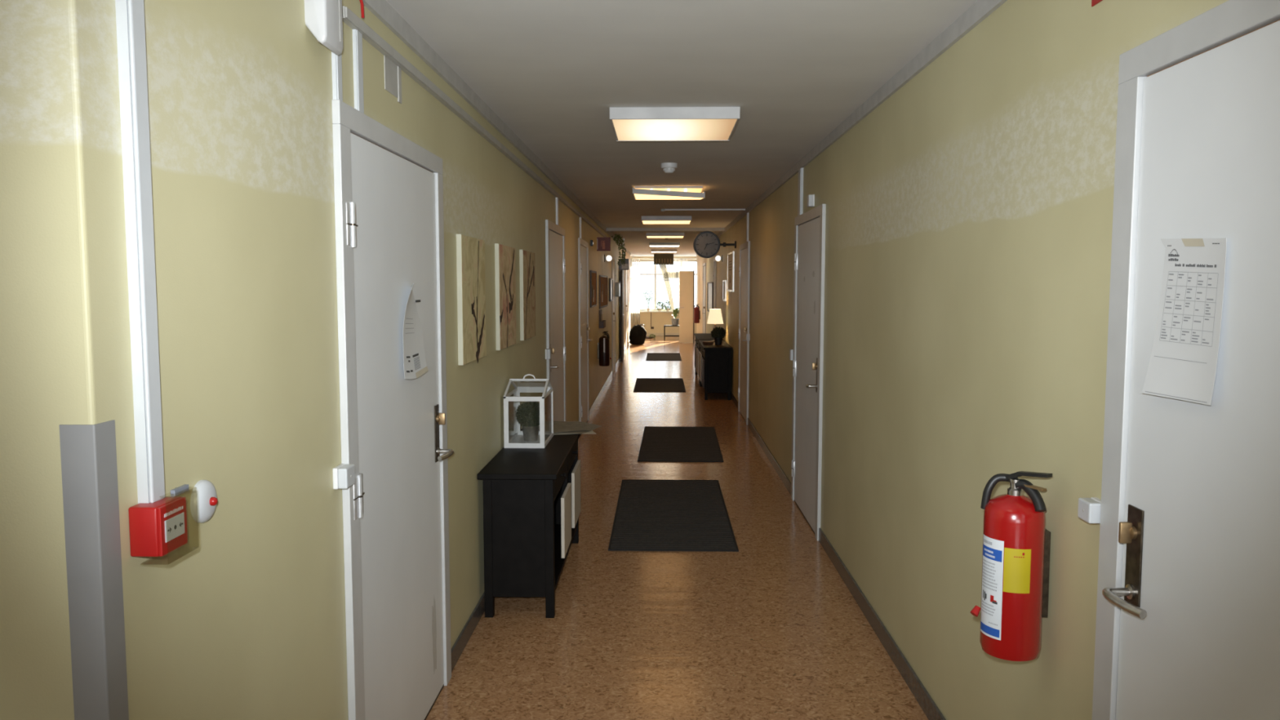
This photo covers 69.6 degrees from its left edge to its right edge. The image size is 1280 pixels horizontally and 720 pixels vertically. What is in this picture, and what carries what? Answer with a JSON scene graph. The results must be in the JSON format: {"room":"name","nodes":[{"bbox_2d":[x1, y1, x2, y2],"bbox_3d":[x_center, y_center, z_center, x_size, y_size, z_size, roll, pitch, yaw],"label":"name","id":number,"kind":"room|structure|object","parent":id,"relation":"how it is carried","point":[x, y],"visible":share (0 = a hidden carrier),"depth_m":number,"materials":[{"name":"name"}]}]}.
{"room":"building corridor","nodes":[
{"label":"building corridor","id":0,"kind":"room"},
{"bbox_2d":[0,311,23,719],"bbox_3d":[-2.036,0.242,1.573,2.057,2.560,0.140,0,5,1],"label":"wall","id":1,"kind":"structure","parent":0,"point":[11,688],"depth_m":1.49,"materials":[{"name":"beige paint"}]},
{"bbox_2d":[0,0,630,719],"bbox_3d":[-0.644,-0.793,14.216,0.140,2.560,25.570,0,5,1],"label":"wall","id":2,"kind":"structure","parent":0,"point":[244,620],"depth_m":1.91,"materials":[{"name":"beige paint"}]},
{"bbox_2d":[58,419,128,719],"bbox_3d":[-0.894,0.812,1.547,0.056,1.428,0.056,0,5,1],"label":"guard","id":3,"kind":"object","parent":2,"relation":"attached to","point":[88,452],"visible":1,"depth_m":1.49,"materials":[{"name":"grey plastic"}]},
{"bbox_2d":[115,0,164,503],"bbox_3d":[-0.854,-0.394,1.558,0.026,1.288,0.043,0,5,1],"label":"duct","id":4,"kind":"object","parent":2,"relation":"attached to","point":[130,14],"visible":1,"depth_m":1.56,"materials":[{"name":"white plastic"}]},
{"bbox_2d":[128,484,188,556],"bbox_3d":[-0.832,0.285,1.607,0.070,0.118,0.103,0,5,1],"label":"fire alarm box","id":5,"kind":"object","parent":2,"relation":"attached to","point":[157,528],"visible":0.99,"depth_m":1.56,"materials":[{"name":"red plastic"}]},
{"bbox_2d":[190,480,217,523],"bbox_3d":[-0.846,0.278,1.807,0.032,0.084,0.084,0,5,1],"label":"indicator","id":6,"kind":"object","parent":2,"relation":"attached to","point":[203,500],"visible":1,"depth_m":1.79,"materials":[{"name":"white plastic"}]},
{"bbox_2d":[209,497,217,505],"bbox_3d":[-0.836,0.278,1.806,0.012,0.017,0.017,0,5,1],"label":"lamp","id":7,"kind":"object","parent":6,"relation":"attached to","point":[213,500],"depth_m":1.80,"materials":[{"name":"plastic"}]},
{"bbox_2d":[304,0,342,54],"bbox_3d":[-0.819,-0.933,2.386,0.055,0.250,0.130,0,5,1],"label":"emergency light","id":8,"kind":"object","parent":2,"relation":"attached to","point":[323,18],"depth_m":2.34,"materials":[{"name":"plastic"}]},
{"bbox_2d":[331,51,342,101],"bbox_3d":[-0.835,-0.795,2.538,0.016,0.159,0.036,0,5,1],"label":"duct","id":9,"kind":"object","parent":2,"relation":"attached to","point":[336,61],"visible":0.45,"depth_m":2.52,"materials":[{"name":"white plastic"}]},
{"bbox_2d":[332,463,355,488],"bbox_3d":[-0.824,0.324,2.564,0.041,0.059,0.071,0,5,1],"label":"box","id":10,"kind":"object","parent":2,"relation":"attached to","point":[344,475],"visible":1,"depth_m":2.53,"materials":[{"name":"white paint"}]},
{"bbox_2d":[352,29,364,113],"bbox_3d":[-0.832,-0.849,2.718,0.014,0.237,0.047,0,5,1],"label":"duct","id":11,"kind":"object","parent":2,"relation":"attached to","point":[357,35],"visible":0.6,"depth_m":2.70,"materials":[{"name":"white plastic"}]},
{"bbox_2d":[359,0,364,18],"bbox_3d":[-0.814,-1.062,2.678,0.022,0.130,0.010,1,5,7],"label":"cable","id":12,"kind":"object","parent":2,"relation":"attached to","point":[361,1],"visible":1,"depth_m":2.68,"materials":[{"name":"plastic"}]},
{"bbox_2d":[331,99,453,719],"bbox_3d":[-0.789,0.313,3.197,0.082,2.155,1.192,0,5,1],"label":"door","id":13,"kind":"structure","parent":2,"relation":"in","point":[388,188],"depth_m":3.02,"materials":[{"name":"grey paint"}]},
{"bbox_2d":[403,283,427,379],"bbox_3d":[-0.800,-0.104,3.274,0.026,0.337,0.315,0,5,-1],"label":"notice","id":14,"kind":"object","parent":13,"relation":"attached to","point":[415,364],"visible":1,"depth_m":3.27,"materials":[{"name":"paper"}]},
{"bbox_2d":[383,55,401,103],"bbox_3d":[-0.827,-0.938,3.085,0.006,0.120,0.182,0,5,1],"label":"plate","id":15,"kind":"object","parent":2,"relation":"attached to","point":[393,73],"visible":1,"depth_m":3.08,"materials":[{"name":"grey plastic"}]},
{"bbox_2d":[456,234,486,365],"bbox_3d":[-0.791,-0.277,4.341,0.023,0.601,0.540,0,5,1],"label":"print","id":16,"kind":"object","parent":2,"relation":"attached to","point":[470,251],"visible":1,"depth_m":4.26,"materials":[{"name":"brown paint"}]},
{"bbox_2d":[342,5,606,237],"bbox_3d":[-0.689,-1.470,8.647,0.024,0.032,12.200,0,5,1],"label":"duct","id":17,"kind":"object","parent":2,"relation":"attached to","point":[349,18],"visible":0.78,"depth_m":3.56,"materials":[{"name":"grey plastic"}]},
{"bbox_2d":[362,0,631,255],"bbox_3d":[-0.566,-2.036,14.113,0.016,0.065,25.570,0,5,1],"label":"trim","id":18,"kind":"structure","parent":2,"relation":"attached to","point":[382,10],"depth_m":3.94,"materials":[{"name":"white wood"}]},
{"bbox_2d":[494,243,515,350],"bbox_3d":[-0.769,-0.362,5.284,0.023,0.584,0.567,0,5,1],"label":"print","id":19,"kind":"object","parent":2,"relation":"attached to","point":[504,255],"visible":1,"depth_m":5.18,"materials":[{"name":"brown paint"}]},
{"bbox_2d":[519,249,535,340],"bbox_3d":[-0.749,-0.434,6.154,0.023,0.584,0.560,0,5,1],"label":"print","id":20,"kind":"object","parent":2,"relation":"attached to","point":[526,259],"visible":1,"depth_m":6.06,"materials":[{"name":"brown paint"}]},
{"bbox_2d":[450,340,629,671],"bbox_3d":[-0.568,0.439,14.320,0.012,0.088,25.560,0,5,1],"label":"baseboard","id":21,"kind":"structure","parent":2,"relation":"attached to","point":[462,640],"depth_m":4.34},
{"bbox_2d":[545,348,551,359],"bbox_3d":[-0.717,-0.048,7.198,0.041,0.080,0.078,0,5,1],"label":"box","id":22,"kind":"object","parent":2,"relation":"attached to","point":[548,351],"visible":1,"depth_m":7.16,"materials":[{"name":"white paint"}]},
{"bbox_2d":[545,219,566,421],"bbox_3d":[-0.681,-0.070,7.868,0.082,2.155,1.260,0,5,1],"label":"door","id":23,"kind":"structure","parent":2,"relation":"in","point":[555,260],"depth_m":7.88,"materials":[{"name":"grey paint"}]},
{"bbox_2d":[555,197,559,225],"bbox_3d":[-0.710,-1.273,7.896,0.018,0.237,0.070,0,5,1],"label":"duct","id":24,"kind":"object","parent":2,"relation":"attached to","point":[557,198],"visible":0.89,"depth_m":7.87,"materials":[{"name":"white paint"}]},
{"bbox_2d":[579,217,582,239],"bbox_3d":[-0.657,-1.461,10.193,0.018,0.237,0.080,0,5,1],"label":"duct","id":25,"kind":"object","parent":2,"relation":"attached to","point":[580,218],"visible":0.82,"depth_m":10.16,"materials":[{"name":"white paint"}]},
{"bbox_2d":[577,237,592,435],"bbox_3d":[-0.617,-0.295,10.623,0.082,2.155,1.150,0,5,1],"label":"door","id":26,"kind":"structure","parent":2,"relation":"in","point":[583,246],"depth_m":10.55,"materials":[{"name":"grey paint"}]},
{"bbox_2d":[590,270,596,307],"bbox_3d":[-0.613,-0.936,12.106,0.020,0.470,0.950,0,5,1],"label":"cork board","id":27,"kind":"object","parent":2,"relation":"attached to","point":[593,273],"visible":1,"depth_m":12.01,"materials":[{"name":"brown wood"}]},
{"bbox_2d":[599,309,605,328],"bbox_3d":[-0.555,-0.609,13.562,0.070,0.260,0.500,0,5,1],"label":"rack","id":28,"kind":"object","parent":2,"relation":"attached to","point":[602,322],"visible":1,"depth_m":13.37,"materials":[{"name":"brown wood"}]},
{"bbox_2d":[599,275,608,308],"bbox_3d":[-0.563,-1.062,14.253,0.020,0.490,1.850,0,5,1],"label":"cork board","id":29,"kind":"object","parent":2,"relation":"attached to","point":[603,287],"visible":1,"depth_m":14.22,"materials":[{"name":"brown wood"}]},
{"bbox_2d":[596,237,610,250],"bbox_3d":[-0.509,-1.621,12.876,0.190,0.190,0.024,0,5,1],"label":"fire sign","id":30,"kind":"object","parent":2,"relation":"attached to","point":[602,243],"visible":1,"depth_m":12.87,"materials":[{"name":"red plastic"}]},
{"bbox_2d":[597,331,611,366],"bbox_3d":[-0.510,-0.165,13.046,0.184,0.499,0.151,2,5,25],"label":"fire extinguisher","id":31,"kind":"object","parent":2,"relation":"attached to","point":[603,346],"visible":1,"depth_m":12.99,"materials":[{"name":"red metal"}]},
{"bbox_2d":[604,254,612,262],"bbox_3d":[-0.504,-1.606,14.533,0.122,0.120,0.120,0,5,1],"label":"wall lamp","id":32,"kind":"object","parent":2,"relation":"attached to","point":[608,258],"visible":1,"depth_m":14.50,"materials":[{"name":"white glass"}]},
{"bbox_2d":[608,278,613,301],"bbox_3d":[-0.512,-1.238,16.219,0.030,0.400,0.700,0,5,1],"label":"picture","id":33,"kind":"object","parent":2,"relation":"attached to","point":[611,280],"visible":1,"depth_m":16.19,"materials":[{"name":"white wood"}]},
{"bbox_2d":[611,256,616,374],"bbox_3d":[-0.464,-0.836,17.230,0.082,2.155,0.950,0,5,1],"label":"door","id":34,"kind":"structure","parent":2,"relation":"in","point":[613,260],"depth_m":17.18,"materials":[{"name":"grey paint"}]},
{"bbox_2d":[615,282,620,296],"bbox_3d":[-0.439,-1.378,17.967,0.095,0.275,0.450,0,5,1],"label":"wall box","id":35,"kind":"object","parent":2,"relation":"attached to","point":[617,284],"visible":0.85,"depth_m":17.75,"materials":[{"name":"white plastic"}]},
{"bbox_2d":[620,270,624,361],"bbox_3d":[-0.377,-0.997,20.050,0.080,1.985,0.901,0,5,0],"label":"open door","id":36,"kind":"structure","parent":2,"relation":"in","point":[622,272],"depth_m":19.65,"materials":[{"name":"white wood"}]},
{"bbox_2d":[625,270,628,351],"bbox_3d":[-0.320,-1.344,23.432,0.082,2.155,1.100,0,5,1],"label":"door","id":37,"kind":"structure","parent":2,"relation":"in","point":[626,271],"depth_m":23.61,"materials":[{"name":"grey paint"}]},
{"bbox_2d":[606,227,724,231],"bbox_3d":[0.408,-2.100,14.803,1.901,0.050,0.060,0,5,1],"label":"trim","id":38,"kind":"structure","parent":2,"relation":"attached to","point":[607,228],"depth_m":14.77,"materials":[{"name":"grey plastic"}]},
{"bbox_2d":[630,256,697,333],"bbox_3d":[0.691,-2.071,29.823,6.200,2.560,0.200,0,5,1],"label":"wall","id":39,"kind":"structure","parent":0,"point":[659,320],"depth_m":29.79,"materials":[{"name":"paint"}]},
{"bbox_2d":[640,260,696,312],"bbox_3d":[0.913,-2.381,29.662,2.510,1.675,0.340,0,5,1],"label":"window","id":40,"kind":"structure","parent":39,"relation":"in","point":[655,310],"depth_m":29.73,"materials":[{"name":"white paint"}]},
{"bbox_2d":[643,289,653,311],"bbox_3d":[0.268,-1.919,29.622,0.341,0.691,0.348,0,5,1],"label":"plant","id":41,"kind":"object","parent":40,"relation":"on","point":[649,295],"visible":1,"depth_m":29.61,"materials":[{"name":"green plant"}]},
{"bbox_2d":[655,301,663,311],"bbox_3d":[0.640,-1.736,29.632,0.261,0.323,0.273,-4,6,-38],"label":"plant","id":42,"kind":"object","parent":40,"relation":"on","point":[658,303],"visible":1,"depth_m":29.60,"materials":[{"name":"green plant"}]},
{"bbox_2d":[663,300,671,311],"bbox_3d":[0.903,-1.754,29.614,0.322,0.380,0.331,0,5,1],"label":"plant","id":43,"kind":"object","parent":40,"relation":"on","point":[668,304],"visible":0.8,"depth_m":29.59,"materials":[{"name":"green plant"}]},
{"bbox_2d":[646,333,694,335],"bbox_3d":[0.713,-0.831,29.817,6.050,0.090,0.012,0,5,1],"label":"baseboard","id":44,"kind":"structure","parent":39,"relation":"attached to","point":[647,334],"depth_m":29.81,"materials":[{"name":"brown wood"}]},
{"bbox_2d":[426,335,928,719],"bbox_3d":[0.262,0.778,11.449,6.400,0.120,37.300,0,5,1],"label":"floor","id":45,"kind":"structure","parent":0,"point":[770,628],"depth_m":4.54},
{"bbox_2d":[476,428,581,617],"bbox_3d":[-0.580,0.862,5.220,0.397,0.730,1.425,0,5,1],"label":"console table","id":46,"kind":"object","parent":45,"relation":"on","point":[531,496],"visible":0.91,"depth_m":4.55,"materials":[{"name":"black wood"}]},
{"bbox_2d":[503,373,553,448],"bbox_3d":[-0.648,0.281,5.397,0.229,0.400,0.440,0,5,1],"label":"glass lantern","id":47,"kind":"object","parent":46,"relation":"on","point":[545,433],"visible":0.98,"depth_m":5.32,"materials":[{"name":"white paint"}]},
{"bbox_2d":[515,401,539,441],"bbox_3d":[-0.641,0.354,5.392,0.188,0.240,0.180,0,5,1],"label":"potted plant","id":48,"kind":"object","parent":47,"relation":"in","point":[527,415],"visible":0.88,"depth_m":5.35,"materials":[{"name":"green plant"}]},
{"bbox_2d":[538,421,600,435],"bbox_3d":[-0.499,0.430,5.858,0.498,0.035,0.464,0,5,1],"label":"newspaper","id":49,"kind":"object","parent":46,"relation":"on","point":[559,427],"visible":0.73,"depth_m":5.84,"materials":[{"name":"grey paper"}]},
{"bbox_2d":[629,324,646,344],"bbox_3d":[-0.061,-0.712,25.386,0.494,0.575,0.422,0,5,1],"label":"bag","id":50,"kind":"object","parent":45,"relation":"on","point":[637,334],"visible":1,"depth_m":25.24,"materials":[{"name":"plastic"}]},
{"bbox_2d":[633,377,685,391],"bbox_3d":[0.324,0.407,15.190,0.810,0.009,2.020,0,5,1],"label":"floor mat","id":51,"kind":"object","parent":45,"relation":"on","point":[642,384],"visible":1,"depth_m":15.12,"materials":[{"name":"black fabric"}]},
{"bbox_2d":[645,352,681,360],"bbox_3d":[0.543,-0.077,21.107,0.779,0.009,2.140,0,5,1],"label":"floor mat","id":52,"kind":"object","parent":45,"relation":"on","point":[651,356],"visible":1,"depth_m":20.92,"materials":[{"name":"black fabric"}]},
{"bbox_2d":[663,324,679,339],"bbox_3d":[0.991,-0.833,27.759,0.540,0.430,0.400,0,5,1],"label":"table","id":53,"kind":"object","parent":45,"relation":"on","point":[664,326],"visible":0.55,"depth_m":27.57,"materials":[{"name":"black paint"}]},
{"bbox_2d":[669,307,679,325],"bbox_3d":[0.992,-1.304,27.701,0.490,0.518,0.375,0,5,1],"label":"potted plant","id":54,"kind":"object","parent":53,"relation":"on","point":[675,321],"visible":0.96,"depth_m":27.65,"materials":[{"name":"green plant"}]},
{"bbox_2d":[608,479,738,551],"bbox_3d":[0.231,1.099,6.739,0.811,0.009,2.060,0,5,1],"label":"floor mat","id":55,"kind":"object","parent":45,"relation":"on","point":[651,515],"visible":1,"depth_m":6.48,"materials":[{"name":"black fabric"}]},
{"bbox_2d":[637,426,724,462],"bbox_3d":[0.418,0.862,9.630,0.805,0.009,2.090,0,5,2],"label":"floor mat","id":56,"kind":"object","parent":45,"relation":"on","point":[659,443],"visible":1,"depth_m":9.48,"materials":[{"name":"black fabric"}]},
{"bbox_2d":[693,333,723,385],"bbox_3d":[1.179,-0.036,16.028,0.422,0.755,1.900,0,5,1],"label":"base cabinet","id":57,"kind":"object","parent":45,"relation":"on","point":[698,335],"visible":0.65,"depth_m":15.87,"materials":[{"name":"black wood"}]},
{"bbox_2d":[698,339,733,399],"bbox_3d":[1.133,0.126,14.060,0.422,0.755,1.850,0,5,1],"label":"base cabinet","id":58,"kind":"object","parent":45,"relation":"on","point":[714,360],"visible":0.98,"depth_m":13.18,"materials":[{"name":"black wood"}]},
{"bbox_2d":[702,341,713,345],"bbox_3d":[1.018,-0.251,13.756,0.174,0.045,0.174,0,5,1],"label":"basket","id":59,"kind":"object","parent":58,"relation":"on","point":[705,343],"visible":1,"depth_m":13.69,"materials":[{"name":"brown wood"}]},
{"bbox_2d":[706,308,723,342],"bbox_3d":[1.179,-0.542,14.431,0.260,0.515,0.260,0,5,1],"label":"table lamp","id":60,"kind":"object","parent":58,"relation":"on","point":[715,317],"visible":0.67,"depth_m":14.33,"materials":[{"name":"beige fabric"}]},
{"bbox_2d":[710,326,726,345],"bbox_3d":[1.171,-0.367,13.739,0.253,0.279,0.239,0,5,1],"label":"potted plant","id":61,"kind":"object","parent":58,"relation":"on","point":[717,333],"visible":1,"depth_m":13.69,"materials":[{"name":"green plant"}]},
{"bbox_2d":[385,0,977,256],"bbox_3d":[0.262,-1.893,11.230,6.400,0.120,37.300,0,5,1],"label":"ceiling","id":62,"kind":"structure","parent":0,"point":[553,72],"depth_m":3.98,"materials":[{"name":"paint"}]},
{"bbox_2d":[611,233,626,266],"bbox_3d":[-0.369,-2.006,16.856,0.211,0.557,1.264,0,5,4],"label":"plant","id":63,"kind":"object","parent":62,"relation":"hanging from","point":[618,236],"visible":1,"depth_m":17.04,"materials":[{"name":"green plant"}]},
{"bbox_2d":[618,238,628,270],"bbox_3d":[-0.322,-2.092,18.200,0.200,0.620,0.105,0,5,1],"label":"hanging planter","id":64,"kind":"object","parent":62,"relation":"hanging from","point":[623,267],"visible":0.73,"depth_m":18.17,"materials":[{"name":"metal"}]},
{"bbox_2d":[653,253,673,264],"bbox_3d":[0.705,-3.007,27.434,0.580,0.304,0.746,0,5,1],"label":"sign","id":65,"kind":"object","parent":62,"relation":"attached to","point":[659,259],"visible":1,"depth_m":27.07,"materials":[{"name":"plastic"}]},
{"bbox_2d":[650,248,676,252],"bbox_3d":[0.626,-2.850,24.040,0.670,0.062,0.740,0,5,1],"label":"ceiling light","id":66,"kind":"object","parent":62,"relation":"attached to","point":[651,250],"visible":1,"depth_m":23.67,"materials":[{"name":"plastic"}]},
{"bbox_2d":[648,242,679,246],"bbox_3d":[0.540,-2.547,20.333,0.670,0.062,0.740,0,5,1],"label":"ceiling light","id":67,"kind":"object","parent":62,"relation":"attached to","point":[651,244],"visible":1,"depth_m":19.97,"materials":[{"name":"plastic"}]},
{"bbox_2d":[646,232,684,238],"bbox_3d":[0.451,-2.232,16.487,0.670,0.062,0.740,0,5,1],"label":"ceiling light","id":68,"kind":"object","parent":62,"relation":"attached to","point":[649,235],"visible":1,"depth_m":16.12,"materials":[{"name":"plastic"}]},
{"bbox_2d":[647,235,683,238],"bbox_3d":[0.451,-2.208,16.489,0.646,0.006,0.716,0,5,1],"label":"diffuser","id":69,"kind":"object","parent":68,"relation":"attached to","point":[648,237],"depth_m":16.55,"materials":[{"name":"white plastic"}]},
{"bbox_2d":[641,216,691,224],"bbox_3d":[0.361,-1.914,12.601,0.670,0.062,0.740,0,5,1],"label":"ceiling light","id":70,"kind":"object","parent":62,"relation":"attached to","point":[645,220],"visible":1,"depth_m":12.24,"materials":[{"name":"plastic"}]},
{"bbox_2d":[642,220,690,223],"bbox_3d":[0.361,-1.890,12.603,0.646,0.006,0.716,0,5,1],"label":"diffuser","id":71,"kind":"object","parent":70,"relation":"attached to","point":[643,221],"depth_m":12.56,"materials":[{"name":"white plastic"}]},
{"bbox_2d":[632,186,705,199],"bbox_3d":[0.275,-1.584,8.876,0.670,0.112,0.740,0,5,1],"label":"ceiling light","id":72,"kind":"object","parent":62,"relation":"attached to","point":[639,193],"visible":1,"depth_m":8.53,"materials":[{"name":"plastic"}]},
{"bbox_2d":[634,193,702,199],"bbox_3d":[0.275,-1.558,8.879,0.646,0.058,0.716,0,5,1],"label":"diffuser","id":73,"kind":"object","parent":72,"relation":"attached to","point":[637,196],"depth_m":8.65,"materials":[{"name":"white plastic"}]},
{"bbox_2d":[661,162,677,173],"bbox_3d":[0.220,-1.445,6.952,0.124,0.075,0.124,0,5,1],"label":"smoke detector","id":74,"kind":"object","parent":62,"relation":"attached to","point":[668,167],"visible":1,"depth_m":6.91,"materials":[{"name":"white paint"}]},
{"bbox_2d":[609,106,740,141],"bbox_3d":[0.187,-1.299,5.088,0.670,0.062,0.740,0,5,1],"label":"ceiling light","id":75,"kind":"object","parent":62,"relation":"attached to","point":[628,123],"visible":1,"depth_m":4.88,"materials":[{"name":"plastic"}]},
{"bbox_2d":[612,119,737,140],"bbox_3d":[0.187,-1.275,5.090,0.646,0.006,0.716,0,5,1],"label":"diffuser","id":76,"kind":"object","parent":75,"relation":"attached to","point":[624,129],"depth_m":5.06,"materials":[{"name":"beige plastic"}]},
{"bbox_2d":[661,208,745,211],"bbox_3d":[0.762,-1.806,11.095,1.015,0.030,0.044,0,5,1],"label":"conduit","id":77,"kind":"object","parent":62,"relation":"attached to","point":[662,210],"visible":1,"depth_m":11.08,"materials":[{"name":"white paint"}]},
{"bbox_3d":[0.879,-3.255,29.219,2.600,0.100,0.020,0,5,1],"label":"rail","id":78,"kind":"object","parent":62,"relation":"attached to","visible":0},
{"bbox_2d":[630,258,639,329],"bbox_3d":[-0.171,-2.042,29.343,0.340,2.340,0.060,0,5,1],"label":"sheer curtain","id":79,"kind":"object","parent":78,"relation":"hanging from","point":[634,263],"visible":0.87,"depth_m":29.33,"materials":[{"name":"white fabric"}]},
{"bbox_2d":[659,264,674,309],"bbox_3d":[0.816,-2.385,29.131,0.560,1.580,0.030,0,5,1],"label":"drape","id":80,"kind":"object","parent":78,"relation":"hanging from","point":[663,267],"visible":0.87,"depth_m":29.13,"materials":[{"name":"beige fabric"}]},
{"bbox_2d":[666,258,687,296],"bbox_3d":[1.032,-2.478,29.279,0.965,1.460,0.060,0,5,1],"label":"sheer curtain","id":81,"kind":"object","parent":78,"relation":"hanging from","point":[679,264],"visible":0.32,"depth_m":29.25,"materials":[{"name":"white fabric"}]},
{"bbox_2d":[667,271,679,278],"bbox_3d":[1.027,-2.696,29.181,0.500,0.190,0.040,0,5,1],"label":"valance curtain","id":82,"kind":"object","parent":81,"relation":"attached to","point":[671,274],"visible":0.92,"depth_m":29.18,"materials":[{"name":"white fabric"}]},
{"bbox_2d":[696,0,1228,719],"bbox_3d":[1.330,-0.441,9.919,0.140,2.560,34.100,0,5,1],"label":"wall","id":83,"kind":"structure","parent":0,"point":[969,214],"depth_m":3.12,"materials":[{"name":"beige paint"}]},
{"bbox_2d":[679,270,694,343],"bbox_3d":[1.321,-1.495,25.918,0.422,2.050,0.105,0,5,1],"label":"open door","id":84,"kind":"structure","parent":83,"relation":"in","point":[686,278],"depth_m":25.92,"materials":[{"name":"beige paint"}]},
{"bbox_2d":[693,304,700,323],"bbox_3d":[1.494,-1.223,24.252,0.189,0.499,0.151,4,6,38],"label":"fire extinguisher","id":85,"kind":"object","parent":83,"relation":"attached to","point":[696,318],"visible":1,"depth_m":24.20,"materials":[{"name":"red metal"}]},
{"bbox_2d":[702,262,706,333],"bbox_3d":[1.494,-1.210,21.795,0.082,2.155,1.100,0,5,1],"label":"door","id":86,"kind":"structure","parent":83,"relation":"in","point":[704,313],"depth_m":21.54,"materials":[{"name":"grey paint"}]},
{"bbox_2d":[706,282,713,311],"bbox_3d":[1.452,-1.293,18.979,0.035,0.620,1.900,0,5,1],"label":"picture","id":87,"kind":"object","parent":83,"relation":"attached to","point":[709,285],"visible":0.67,"depth_m":19.14,"materials":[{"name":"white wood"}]},
{"bbox_2d":[693,231,736,257],"bbox_3d":[1.030,-1.591,12.692,0.590,0.370,0.104,0,5,1],"label":"wall clock","id":88,"kind":"object","parent":83,"relation":"attached to","point":[706,244],"visible":1,"depth_m":12.65,"materials":[{"name":"black plastic"}]},
{"bbox_2d":[713,257,716,328],"bbox_3d":[1.395,-0.862,17.541,0.082,2.155,0.560,0,5,1],"label":"door","id":89,"kind":"structure","parent":83,"relation":"in","point":[714,260],"depth_m":17.56,"materials":[{"name":"grey paint"}]},
{"bbox_2d":[722,280,726,301],"bbox_3d":[1.364,-1.119,14.831,0.020,0.330,0.560,0,5,1],"label":"notice","id":90,"kind":"object","parent":83,"relation":"attached to","point":[724,288],"visible":1,"depth_m":14.83,"materials":[{"name":"paper"}]},
{"bbox_2d":[727,251,734,291],"bbox_3d":[1.335,-1.296,13.562,0.020,0.570,1.100,0,5,1],"label":"picture","id":91,"kind":"object","parent":83,"relation":"attached to","point":[731,256],"visible":1,"depth_m":13.45,"materials":[{"name":"paper"}]},
{"bbox_2d":[737,240,750,425],"bbox_3d":[1.252,-0.357,11.373,0.082,2.155,1.220,0,5,1],"label":"door","id":92,"kind":"structure","parent":83,"relation":"in","point":[744,248],"depth_m":11.32,"materials":[{"name":"grey paint"}]},
{"bbox_2d":[746,213,748,241],"bbox_3d":[1.274,-1.570,10.902,0.020,0.339,0.080,0,5,1],"label":"duct","id":93,"kind":"object","parent":83,"relation":"attached to","point":[747,215],"visible":0.97,"depth_m":10.87,"materials":[{"name":"white paint"}]},
{"bbox_2d":[789,349,792,360],"bbox_3d":[1.173,-0.041,7.081,0.040,0.085,0.068,0,5,1],"label":"box","id":94,"kind":"object","parent":83,"relation":"attached to","point":[790,350],"visible":0.61,"depth_m":7.05,"materials":[{"name":"white paint"}]},
{"bbox_2d":[797,168,803,215],"bbox_3d":[1.177,-1.230,6.747,0.022,0.339,0.100,0,5,1],"label":"duct","id":95,"kind":"object","parent":83,"relation":"attached to","point":[800,201],"visible":0.98,"depth_m":6.71,"materials":[{"name":"white plastic"}]},
{"bbox_2d":[791,204,826,541],"bbox_3d":[1.138,0.046,6.451,0.082,2.155,1.200,0,5,1],"label":"door","id":96,"kind":"structure","parent":83,"relation":"in","point":[809,226],"depth_m":6.34,"materials":[{"name":"grey paint"}]},
{"bbox_2d":[806,194,814,207],"bbox_3d":[1.155,-1.077,6.228,0.040,0.080,0.080,0,5,1],"label":"box","id":97,"kind":"object","parent":83,"relation":"attached to","point":[811,197],"visible":1,"depth_m":6.19,"materials":[{"name":"white paint"}]},
{"bbox_2d":[730,391,946,719],"bbox_3d":[1.255,0.787,10.072,0.012,0.088,34.000,0,5,1],"label":"baseboard","id":98,"kind":"structure","parent":83,"relation":"attached to","point":[927,704],"depth_m":4.38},
{"bbox_2d":[696,0,1007,255],"bbox_3d":[1.253,-1.688,9.869,0.016,0.065,34.000,0,5,1],"label":"trim","id":99,"kind":"structure","parent":83,"relation":"attached to","point":[980,10],"depth_m":3.93,"materials":[{"name":"white wood"}]},
{"bbox_2d":[969,471,1052,661],"bbox_3d":[0.987,0.531,2.433,0.189,0.499,0.152,4,6,38],"label":"fire extinguisher","id":100,"kind":"object","parent":83,"relation":"attached to","point":[1015,557],"visible":1,"depth_m":2.38,"materials":[{"name":"red metal"}]},
{"bbox_2d":[1077,497,1101,523],"bbox_3d":[1.056,0.351,2.146,0.046,0.050,0.063,0,5,1],"label":"box","id":101,"kind":"object","parent":83,"relation":"attached to","point":[1089,508],"visible":0.88,"depth_m":2.12,"materials":[{"name":"white paint"}]},
{"bbox_2d":[1091,0,1102,6],"bbox_3d":[1.077,-0.935,2.076,0.005,0.200,0.230,0,5,1],"label":"fire sign","id":102,"kind":"object","parent":83,"relation":"attached to","point":[1094,2],"visible":1,"depth_m":2.18,"materials":[{"name":"red plastic"}]},
{"bbox_2d":[1092,0,1279,719],"bbox_3d":[1.024,0.447,1.553,0.082,2.155,1.130,0,5,1],"label":"door","id":103,"kind":"structure","parent":83,"relation":"in","point":[1188,624],"depth_m":1.75,"materials":[{"name":"grey paint"}]},
{"bbox_2d":[1142,238,1226,405],"bbox_3d":[1.046,-0.080,1.773,0.024,0.316,0.230,0,5,1],"label":"notice","id":104,"kind":"object","parent":103,"relation":"attached to","point":[1183,364],"visible":1,"depth_m":1.76,"materials":[{"name":"paper"}]},
{"label":"outside","id":105,"kind":"structure","parent":0,"visible":0},
{"bbox_3d":[1.390,-2.017,60.170,80.000,0.100,59.700,0,5,1],"label":"ground","id":106,"kind":"structure","parent":105,"visible":0},
{"bbox_2d":[640,262,691,309],"bbox_3d":[-0.298,-3.847,51.880,6.200,4.900,6.600,0,5,1],"label":"sky","id":107,"kind":"structure","parent":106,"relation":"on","point":[646,282],"depth_m":48.83,"materials":[{"name":"white"}]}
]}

